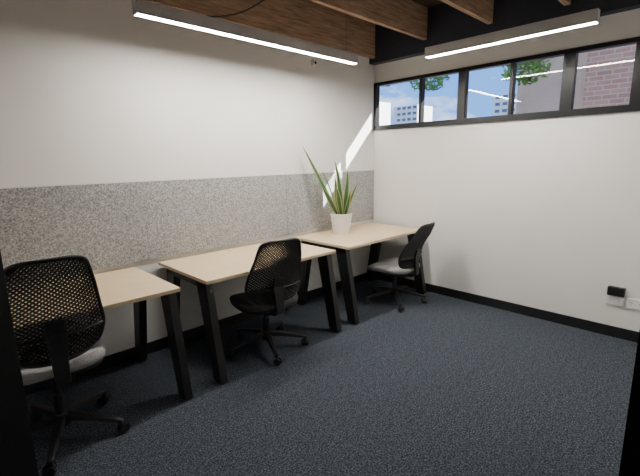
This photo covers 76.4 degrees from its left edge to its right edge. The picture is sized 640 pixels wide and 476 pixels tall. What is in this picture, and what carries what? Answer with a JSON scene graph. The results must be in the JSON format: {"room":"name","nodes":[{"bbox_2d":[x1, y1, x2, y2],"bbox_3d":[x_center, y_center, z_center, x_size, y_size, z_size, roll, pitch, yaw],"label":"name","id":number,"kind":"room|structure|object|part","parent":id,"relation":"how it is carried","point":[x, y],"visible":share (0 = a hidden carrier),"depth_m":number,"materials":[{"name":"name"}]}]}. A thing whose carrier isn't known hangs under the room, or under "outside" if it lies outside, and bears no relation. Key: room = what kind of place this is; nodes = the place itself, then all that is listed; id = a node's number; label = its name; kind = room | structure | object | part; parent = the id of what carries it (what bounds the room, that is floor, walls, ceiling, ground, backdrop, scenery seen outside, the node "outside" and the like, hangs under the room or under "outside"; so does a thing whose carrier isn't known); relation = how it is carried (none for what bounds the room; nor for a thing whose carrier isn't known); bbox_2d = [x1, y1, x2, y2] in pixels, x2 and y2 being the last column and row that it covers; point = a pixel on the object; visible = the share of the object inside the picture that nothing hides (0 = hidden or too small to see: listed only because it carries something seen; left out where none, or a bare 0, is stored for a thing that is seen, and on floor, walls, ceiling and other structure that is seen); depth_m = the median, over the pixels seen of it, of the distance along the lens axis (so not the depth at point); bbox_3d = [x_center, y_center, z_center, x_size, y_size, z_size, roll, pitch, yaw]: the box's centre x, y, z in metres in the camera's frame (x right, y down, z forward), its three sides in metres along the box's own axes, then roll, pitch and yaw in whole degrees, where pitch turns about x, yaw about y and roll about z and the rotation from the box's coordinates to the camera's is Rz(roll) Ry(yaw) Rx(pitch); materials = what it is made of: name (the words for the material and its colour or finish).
{"room":"office","nodes":[
{"label":"office","id":0,"kind":"room"},
{"bbox_2d":[0,0,374,356],"bbox_3d":[-1.039,-0.624,3.393,4.850,2.980,0.100,-12,15,-43],"label":"wall","id":1,"kind":"structure","parent":0,"point":[92,91],"depth_m":3.11,"materials":[{"name":"paint"}]},
{"bbox_2d":[0,170,373,284],"bbox_3d":[-1.028,-0.192,3.399,4.744,0.610,0.016,-12,15,-43],"label":"acoustic pinboard","id":2,"kind":"object","parent":1,"relation":"attached to","point":[110,224],"visible":0.94,"depth_m":3.18,"materials":[{"name":"fabric"}]},
{"bbox_3d":[-1.830,-0.025,2.628,1.395,0.602,0.014,-12,15,-43],"label":"panel","id":3,"kind":"part","parent":2,"relation":"part of","materials":[{"name":"fabric"}]},
{"bbox_3d":[-1.032,-0.488,3.341,4.744,0.008,0.016,-12,15,-43],"label":"trim","id":4,"kind":"part","parent":2,"relation":"part of","materials":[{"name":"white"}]},
{"bbox_3d":[-0.834,-0.228,3.588,1.401,0.602,0.014,-12,15,-43],"label":"panel","id":5,"kind":"part","parent":2,"relation":"part of","materials":[{"name":"fabric"}]},
{"bbox_3d":[0.164,-0.431,4.549,1.392,0.602,0.014,-12,15,-43],"label":"panel","id":6,"kind":"part","parent":2,"relation":"part of","materials":[{"name":"fabric"}]},
{"bbox_2d":[24,273,366,395],"bbox_3d":[-1.018,0.809,3.591,4.736,0.090,0.014,-12,15,-43],"label":"baseboard","id":7,"kind":"structure","parent":1,"relation":"attached to","point":[123,356],"depth_m":3.35,"materials":[{"name":"black"}]},
{"bbox_2d":[311,59,316,66],"bbox_3d":[-0.053,-1.756,4.075,0.072,0.072,0.040,-12,15,-43],"label":"wall sensor","id":8,"kind":"object","parent":1,"relation":"attached to","point":[313,61],"visible":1,"depth_m":4.06,"materials":[{"name":"white plastic"}]},
{"bbox_2d":[146,0,374,58],"bbox_3d":[-1.051,-1.881,2.995,4.650,0.360,0.045,-12,15,-43],"label":"joist","id":9,"kind":"object","parent":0,"point":[305,20],"depth_m":3.79,"materials":[{"name":"brown wood"}]},
{"bbox_2d":[25,278,637,475],"bbox_3d":[0.650,1.200,1.953,4.950,0.100,4.950,-12,15,-43],"label":"floor","id":10,"kind":"structure","parent":0,"point":[444,385],"depth_m":2.57,"materials":[{"name":"carpet"}]},
{"bbox_2d":[4,255,129,475],"bbox_3d":[-1.463,0.588,2.166,0.639,1.085,0.665,-11,15,-41],"label":"office chair","id":11,"kind":"object","parent":10,"relation":"on","point":[55,362],"visible":0.89,"depth_m":1.99,"materials":[{"name":"black plastic"}]},
{"bbox_3d":[-1.574,1.036,2.155,0.306,0.071,0.057,-11,15,-41],"label":"star arm","id":12,"kind":"part","parent":11,"relation":"part of","materials":[{"name":"black plastic"}]},
{"bbox_3d":[-1.594,0.995,2.363,0.305,0.071,0.057,6,13,31],"label":"star arm","id":13,"kind":"part","parent":11,"relation":"part of","materials":[{"name":"black plastic"}]},
{"bbox_3d":[-1.375,1.041,2.110,0.057,0.071,0.305,-5,12,-22],"label":"star arm","id":14,"kind":"part","parent":11,"relation":"part of","materials":[{"name":"black plastic"}]},
{"bbox_2d":[18,333,104,385],"bbox_3d":[-1.455,0.650,2.208,0.497,0.086,0.477,-11,15,-41],"label":"seat cushion","id":15,"kind":"object","parent":11,"relation":"on","point":[94,356],"depth_m":2.09,"materials":[{"name":"grey fabric"}]},
{"bbox_3d":[-1.401,0.977,2.441,0.057,0.071,0.305,2,11,13],"label":"star arm","id":16,"kind":"part","parent":11,"relation":"part of","materials":[{"name":"black plastic"}]},
{"bbox_3d":[-1.266,1.006,2.285,0.305,0.071,0.057,-2,11,-4],"label":"star arm","id":17,"kind":"part","parent":11,"relation":"part of","materials":[{"name":"black plastic"}]},
{"bbox_2d":[9,267,192,399],"bbox_3d":[-1.556,0.717,2.429,1.262,0.734,0.834,-12,15,-43],"label":"office desk","id":18,"kind":"object","parent":10,"relation":"on","point":[121,287],"visible":0.71,"depth_m":2.60,"materials":[{"name":"brown wood"}]},
{"bbox_3d":[-1.342,0.602,3.043,0.055,0.692,0.244,-12,15,-43],"label":"leg","id":19,"kind":"part","parent":18,"relation":"part of","materials":[{"name":"black metal"}]},
{"bbox_3d":[-0.932,0.676,2.633,0.055,0.692,0.253,-12,15,-43],"label":"leg","id":20,"kind":"part","parent":18,"relation":"part of","materials":[{"name":"black metal"}]},
{"bbox_2d":[158,239,341,383],"bbox_3d":[-0.537,0.509,3.411,1.242,0.734,0.834,-12,15,-43],"label":"office desk","id":21,"kind":"object","parent":10,"relation":"on","point":[201,270],"visible":0.76,"depth_m":3.09,"materials":[{"name":"brown wood"}]},
{"bbox_3d":[-1.158,0.565,3.221,0.055,0.692,0.244,-12,15,-43],"label":"leg","id":22,"kind":"part","parent":21,"relation":"part of","materials":[{"name":"black metal"}]},
{"bbox_3d":[-0.961,0.284,2.957,0.055,0.045,0.600,-12,15,-43],"label":"rail","id":23,"kind":"part","parent":21,"relation":"part of","materials":[{"name":"black"}]},
{"bbox_3d":[-0.748,0.639,2.810,0.055,0.692,0.253,-12,15,-43],"label":"leg","id":24,"kind":"part","parent":21,"relation":"part of","materials":[{"name":"black metal"}]},
{"bbox_3d":[0.080,0.470,3.607,0.055,0.692,0.253,-12,15,-43],"label":"leg","id":25,"kind":"part","parent":21,"relation":"part of","materials":[{"name":"black metal"}]},
{"bbox_2d":[226,238,308,365],"bbox_3d":[-0.454,0.433,3.226,0.644,0.949,0.667,-8,13,-34],"label":"office chair","id":26,"kind":"object","parent":10,"relation":"on","point":[280,295],"visible":1,"depth_m":3.03,"materials":[{"name":"black plastic"}]},
{"bbox_3d":[-0.576,0.813,3.214,0.305,0.071,0.057,-10,14,-38],"label":"star arm","id":27,"kind":"part","parent":26,"relation":"part of","materials":[{"name":"black plastic"}]},
{"bbox_3d":[-0.585,0.773,3.419,0.305,0.071,0.057,6,13,33],"label":"star arm","id":28,"kind":"part","parent":26,"relation":"part of","materials":[{"name":"black plastic"}]},
{"bbox_2d":[230,287,297,311],"bbox_3d":[-0.448,0.488,3.272,0.497,0.086,0.477,-8,13,-34],"label":"seat cushion","id":29,"kind":"object","parent":26,"relation":"on","point":[239,301],"depth_m":3.09,"materials":[{"name":"black fabric"}]},
{"bbox_3d":[-0.375,0.821,3.159,0.057,0.071,0.305,-5,12,-20],"label":"star arm","id":30,"kind":"part","parent":26,"relation":"part of","materials":[{"name":"black plastic"}]},
{"bbox_3d":[-0.390,0.756,3.490,0.057,0.071,0.305,2,11,15],"label":"star arm","id":31,"kind":"part","parent":26,"relation":"part of","materials":[{"name":"black plastic"}]},
{"bbox_3d":[-0.260,0.786,3.330,0.305,0.071,0.057,-1,11,-2],"label":"star arm","id":32,"kind":"part","parent":26,"relation":"part of","materials":[{"name":"black plastic"}]},
{"bbox_2d":[293,222,425,324],"bbox_3d":[0.466,0.305,4.377,1.247,0.734,0.834,-12,15,-43],"label":"office desk","id":33,"kind":"object","parent":10,"relation":"on","point":[359,235],"visible":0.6,"depth_m":4.13,"materials":[{"name":"brown wood"}]},
{"bbox_3d":[-0.157,0.361,4.185,0.055,0.692,0.244,-12,15,-43],"label":"leg","id":34,"kind":"part","parent":33,"relation":"part of","materials":[{"name":"black metal"}]},
{"bbox_3d":[0.040,0.080,3.921,0.055,0.045,0.600,-12,15,-43],"label":"rail","id":35,"kind":"part","parent":33,"relation":"part of","materials":[{"name":"black"}]},
{"bbox_2d":[302,146,358,233],"bbox_3d":[0.145,-0.490,4.202,0.602,0.910,0.233,-7,13,-30],"label":"potted snake plant","id":36,"kind":"object","parent":33,"relation":"on","point":[340,218],"visible":1,"depth_m":4.22,"materials":[{"name":"green plant"}]},
{"bbox_3d":[0.226,-0.158,4.313,0.234,0.214,0.234,-12,15,-43],"label":"pot","id":37,"kind":"part","parent":36,"relation":"part of","materials":[{"name":"white ceramic"}]},
{"bbox_3d":[0.254,0.435,3.775,0.055,0.692,0.253,-12,15,-43],"label":"leg","id":38,"kind":"part","parent":33,"relation":"part of","materials":[{"name":"black metal"}]},
{"bbox_3d":[0.674,0.192,4.986,0.055,0.692,0.244,-12,15,-43],"label":"leg","id":39,"kind":"part","parent":33,"relation":"part of","materials":[{"name":"black metal"}]},
{"bbox_3d":[1.085,0.266,4.575,0.055,0.692,0.253,-12,15,-43],"label":"leg","id":40,"kind":"part","parent":33,"relation":"part of","materials":[{"name":"black metal"}]},
{"bbox_2d":[363,222,434,312],"bbox_3d":[0.827,0.245,4.274,0.721,0.878,0.626,8,14,39],"label":"office chair","id":41,"kind":"object","parent":10,"relation":"on","point":[407,263],"visible":1,"depth_m":4.09,"materials":[{"name":"black plastic"}]},
{"bbox_3d":[0.626,0.585,4.288,0.305,0.071,0.057,-5,12,-18],"label":"star arm","id":42,"kind":"part","parent":41,"relation":"part of","materials":[{"name":"black plastic"}]},
{"bbox_3d":[0.689,0.546,4.484,0.057,0.071,0.305,-9,14,-36],"label":"star arm","id":43,"kind":"part","parent":41,"relation":"part of","materials":[{"name":"black plastic"}]},
{"bbox_2d":[368,257,419,273],"bbox_3d":[0.782,0.299,4.296,0.477,0.086,0.497,8,14,39],"label":"seat cushion","id":44,"kind":"object","parent":41,"relation":"on","point":[389,265],"depth_m":4.13,"materials":[{"name":"grey fabric"}]},
{"bbox_3d":[0.796,0.605,4.169,0.057,0.071,0.305,-1,11,0],"label":"star arm","id":45,"kind":"part","parent":41,"relation":"part of","materials":[{"name":"black plastic"}]},
{"bbox_3d":[0.964,0.579,4.290,0.305,0.071,0.057,3,12,17],"label":"star arm","id":46,"kind":"part","parent":41,"relation":"part of","materials":[{"name":"black plastic"}]},
{"bbox_2d":[309,0,427,39],"bbox_3d":[-0.589,-1.830,2.525,4.650,0.295,0.045,-12,15,-43],"label":"joist","id":47,"kind":"object","parent":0,"point":[408,17],"depth_m":3.69,"materials":[{"name":"brown wood"}]},
{"bbox_2d":[314,0,443,17],"bbox_3d":[0.603,-1.812,1.364,4.950,0.080,4.950,-12,15,-43],"label":"ceiling","id":48,"kind":"structure","parent":0,"point":[427,3],"depth_m":3.94,"materials":[{"name":"black paint"}]},
{"bbox_2d":[205,0,263,16],"bbox_3d":[-0.549,-1.726,2.729,0.566,0.537,0.020,-8,13,-32],"label":"power cable","id":49,"kind":"object","parent":48,"relation":"hanging from","point":[261,0],"visible":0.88,"depth_m":2.76,"materials":[{"name":"black plastic"}]},
{"bbox_2d":[132,0,357,64],"bbox_3d":[-0.380,-1.748,2.966,1.956,0.630,0.060,-12,15,-43],"label":"linear pendant light","id":50,"kind":"object","parent":48,"relation":"hanging from","point":[141,8],"visible":1,"depth_m":2.78,"materials":[{"name":"grey metal"}]},
{"bbox_2d":[425,0,600,58],"bbox_3d":[1.346,-1.777,2.990,0.060,0.635,1.246,-12,15,-43],"label":"linear pendant light","id":51,"kind":"object","parent":48,"relation":"hanging from","point":[589,17],"visible":1,"depth_m":2.93,"materials":[{"name":"grey metal"}]},
{"bbox_2d":[426,22,596,57],"bbox_3d":[1.351,-1.471,3.050,0.051,0.008,1.232,-12,15,-43],"label":"diffuser","id":52,"kind":"object","parent":51,"relation":"attached to","point":[569,25],"depth_m":2.98,"materials":[{"name":"white plastic"}]},
{"bbox_2d":[440,0,493,23],"bbox_3d":[-0.119,-1.745,2.055,4.650,0.295,0.045,-12,15,-43],"label":"joist","id":53,"kind":"object","parent":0,"point":[482,10],"depth_m":3.45,"materials":[{"name":"brown wood"}]},
{"bbox_2d":[369,0,639,64],"bbox_3d":[2.264,-1.909,3.007,0.100,0.410,4.750,-12,15,-43],"label":"steel beam","id":54,"kind":"structure","parent":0,"point":[391,45],"depth_m":3.81,"materials":[{"name":"black metal"}]},
{"bbox_2d":[373,8,639,331],"bbox_3d":[2.354,-0.663,3.322,0.100,2.980,4.750,-12,15,-43],"label":"wall","id":55,"kind":"structure","parent":0,"point":[542,213],"depth_m":3.77,"materials":[{"name":"paint"}]},
{"bbox_2d":[373,83,379,128],"bbox_3d":[0.673,-1.565,4.839,0.072,0.520,0.035,-12,15,-43],"label":"frame","id":56,"kind":"object","parent":55,"relation":"in","point":[376,107],"visible":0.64,"depth_m":4.82,"materials":[{"name":"black metal"}]},
{"bbox_2d":[373,104,639,128],"bbox_3d":[1.699,-1.143,3.863,0.072,0.035,2.950,-12,15,-43],"label":"frame","id":57,"kind":"object","parent":55,"relation":"attached to","point":[629,106],"visible":0.78,"depth_m":3.68,"materials":[{"name":"black metal"}]},
{"bbox_2d":[373,108,639,130],"bbox_3d":[1.675,-1.111,3.845,0.020,0.020,2.950,-12,15,-43],"label":"sill","id":58,"kind":"structure","parent":55,"relation":"attached to","point":[636,109],"depth_m":3.68,"materials":[{"name":"black metal"}]},
{"bbox_2d":[375,274,638,342],"bbox_3d":[1.705,0.650,4.191,0.014,0.090,2.950,-12,15,-43],"label":"baseboard","id":59,"kind":"structure","parent":55,"relation":"attached to","point":[630,335],"depth_m":3.88,"materials":[{"name":"black"}]},
{"bbox_2d":[374,36,639,121],"bbox_3d":[1.695,-1.391,3.815,0.072,0.500,2.950,-12,15,-43],"label":"window","id":60,"kind":"structure","parent":55,"relation":"in","point":[629,41],"depth_m":3.54,"materials":[{"name":"black metal"}]},
{"bbox_3d":[1.104,-1.488,4.411,0.068,0.480,0.030,-12,15,-43],"label":"mullion","id":61,"kind":"part","parent":60,"relation":"part of","materials":[{"name":"black metal"}]},
{"bbox_3d":[1.434,-1.429,4.081,0.068,0.480,0.080,-12,15,-43],"label":"mullion","id":62,"kind":"part","parent":60,"relation":"part of","materials":[{"name":"black metal"}]},
{"bbox_3d":[1.770,-1.368,3.744,0.068,0.480,0.030,-12,15,-43],"label":"mullion","id":63,"kind":"part","parent":60,"relation":"part of","materials":[{"name":"black metal"}]},
{"bbox_3d":[2.093,-1.310,3.422,0.068,0.480,0.090,-12,15,-43],"label":"mullion","id":64,"kind":"part","parent":60,"relation":"part of","materials":[{"name":"black metal"}]},
{"bbox_3d":[2.429,-1.250,3.085,0.068,0.480,0.080,-12,15,-43],"label":"mullion","id":65,"kind":"part","parent":60,"relation":"part of","materials":[{"name":"black metal"}]},
{"bbox_2d":[605,285,639,309],"bbox_3d":[2.492,0.491,3.317,0.044,0.157,0.264,-12,15,-43],"label":"power outlet","id":66,"kind":"object","parent":55,"relation":"attached to","point":[615,295],"visible":1,"depth_m":3.34,"materials":[{"name":"white plastic"}]},
{"bbox_3d":[2.454,0.518,3.384,0.014,0.080,0.124,-12,15,-43],"label":"plate","id":67,"kind":"part","parent":66,"relation":"part of","materials":[{"name":"white plastic"}]},
{"bbox_3d":[2.552,0.535,3.286,0.014,0.080,0.124,-12,15,-43],"label":"plate","id":68,"kind":"part","parent":66,"relation":"part of","materials":[{"name":"white plastic"}]},
{"bbox_2d":[558,0,570,5],"bbox_3d":[0.316,-1.667,1.620,4.650,0.295,0.045,-12,15,-43],"label":"joist","id":69,"kind":"object","parent":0,"point":[565,2],"depth_m":3.19,"materials":[{"name":"brown wood"}]},
{"bbox_3d":[1.068,-0.232,1.216,4.750,2.980,0.110,-12,15,-43],"label":"wall","id":70,"kind":"structure","parent":0,"visible":0},
{"bbox_2d":[619,330,639,475],"bbox_3d":[0.427,0.273,0.665,2.595,2.220,0.130,-12,15,-43],"label":"trim","id":71,"kind":"structure","parent":70,"relation":"attached to","point":[630,457],"depth_m":1.69,"materials":[{"name":"black"}]},
{"label":"outside","id":72,"kind":"structure","parent":0,"visible":0},
{"bbox_3d":[32.790,-5.491,36.264,89.900,0.100,120.000,-12,15,-43],"label":"ground","id":73,"kind":"structure","parent":72,"visible":0},
{"bbox_2d":[379,102,390,125],"bbox_3d":[10.421,-21.369,85.166,6.050,13.000,6.000,-12,15,-43],"label":"apartment tower","id":74,"kind":"structure","parent":73,"relation":"on","point":[385,108],"depth_m":82.98,"materials":[{"name":"white concrete"}]},
{"bbox_2d":[393,104,432,123],"bbox_3d":[17.070,-18.511,75.223,5.050,11.000,5.000,-12,15,-43],"label":"apartment tower","id":75,"kind":"structure","parent":73,"relation":"on","point":[402,114],"depth_m":72.88,"materials":[{"name":"white concrete"}]},
{"bbox_2d":[383,59,550,91],"bbox_3d":[1.910,-2.638,8.526,1.553,5.890,5.489,-12,15,-43],"label":"street tree","id":76,"kind":"object","parent":73,"relation":"on","point":[525,79],"visible":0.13,"depth_m":6.81,"materials":[{"name":"green plant"}]},
{"bbox_2d":[493,93,516,115],"bbox_3d":[29.516,-16.205,62.422,4.550,11.000,4.500,-12,15,-43],"label":"apartment tower","id":77,"kind":"structure","parent":73,"relation":"on","point":[500,103],"depth_m":60.80,"materials":[{"name":"white concrete"}]},
{"bbox_2d":[516,52,587,113],"bbox_3d":[6.711,-3.060,10.239,5.900,5.900,1.250,-12,15,-43],"label":"bay","id":78,"kind":"object","parent":73,"relation":"on","point":[543,95],"visible":0.1,"depth_m":8.15,"materials":[{"name":"grey concrete"}]},
{"bbox_2d":[582,44,635,107],"bbox_3d":[9.492,-2.938,7.304,6.000,6.700,6.800,-12,15,-43],"label":"facade","id":79,"kind":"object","parent":73,"relation":"on","point":[609,72],"visible":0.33,"depth_m":7.36,"materials":[{"name":"pink brick"}]},
{"bbox_3d":[-0.538,-0.609,0.119,0.040,0.090,0.689,-2,11,-4],"label":"door","id":80,"kind":"structure","parent":0,"visible":0},
{"bbox_2d":[0,250,38,475],"bbox_3d":[-0.550,0.318,0.696,0.040,2.130,0.090,-2,11,-4],"label":"door frame","id":81,"kind":"structure","parent":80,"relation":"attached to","point":[17,452],"depth_m":0.70,"materials":[{"name":"black"}]}
]}

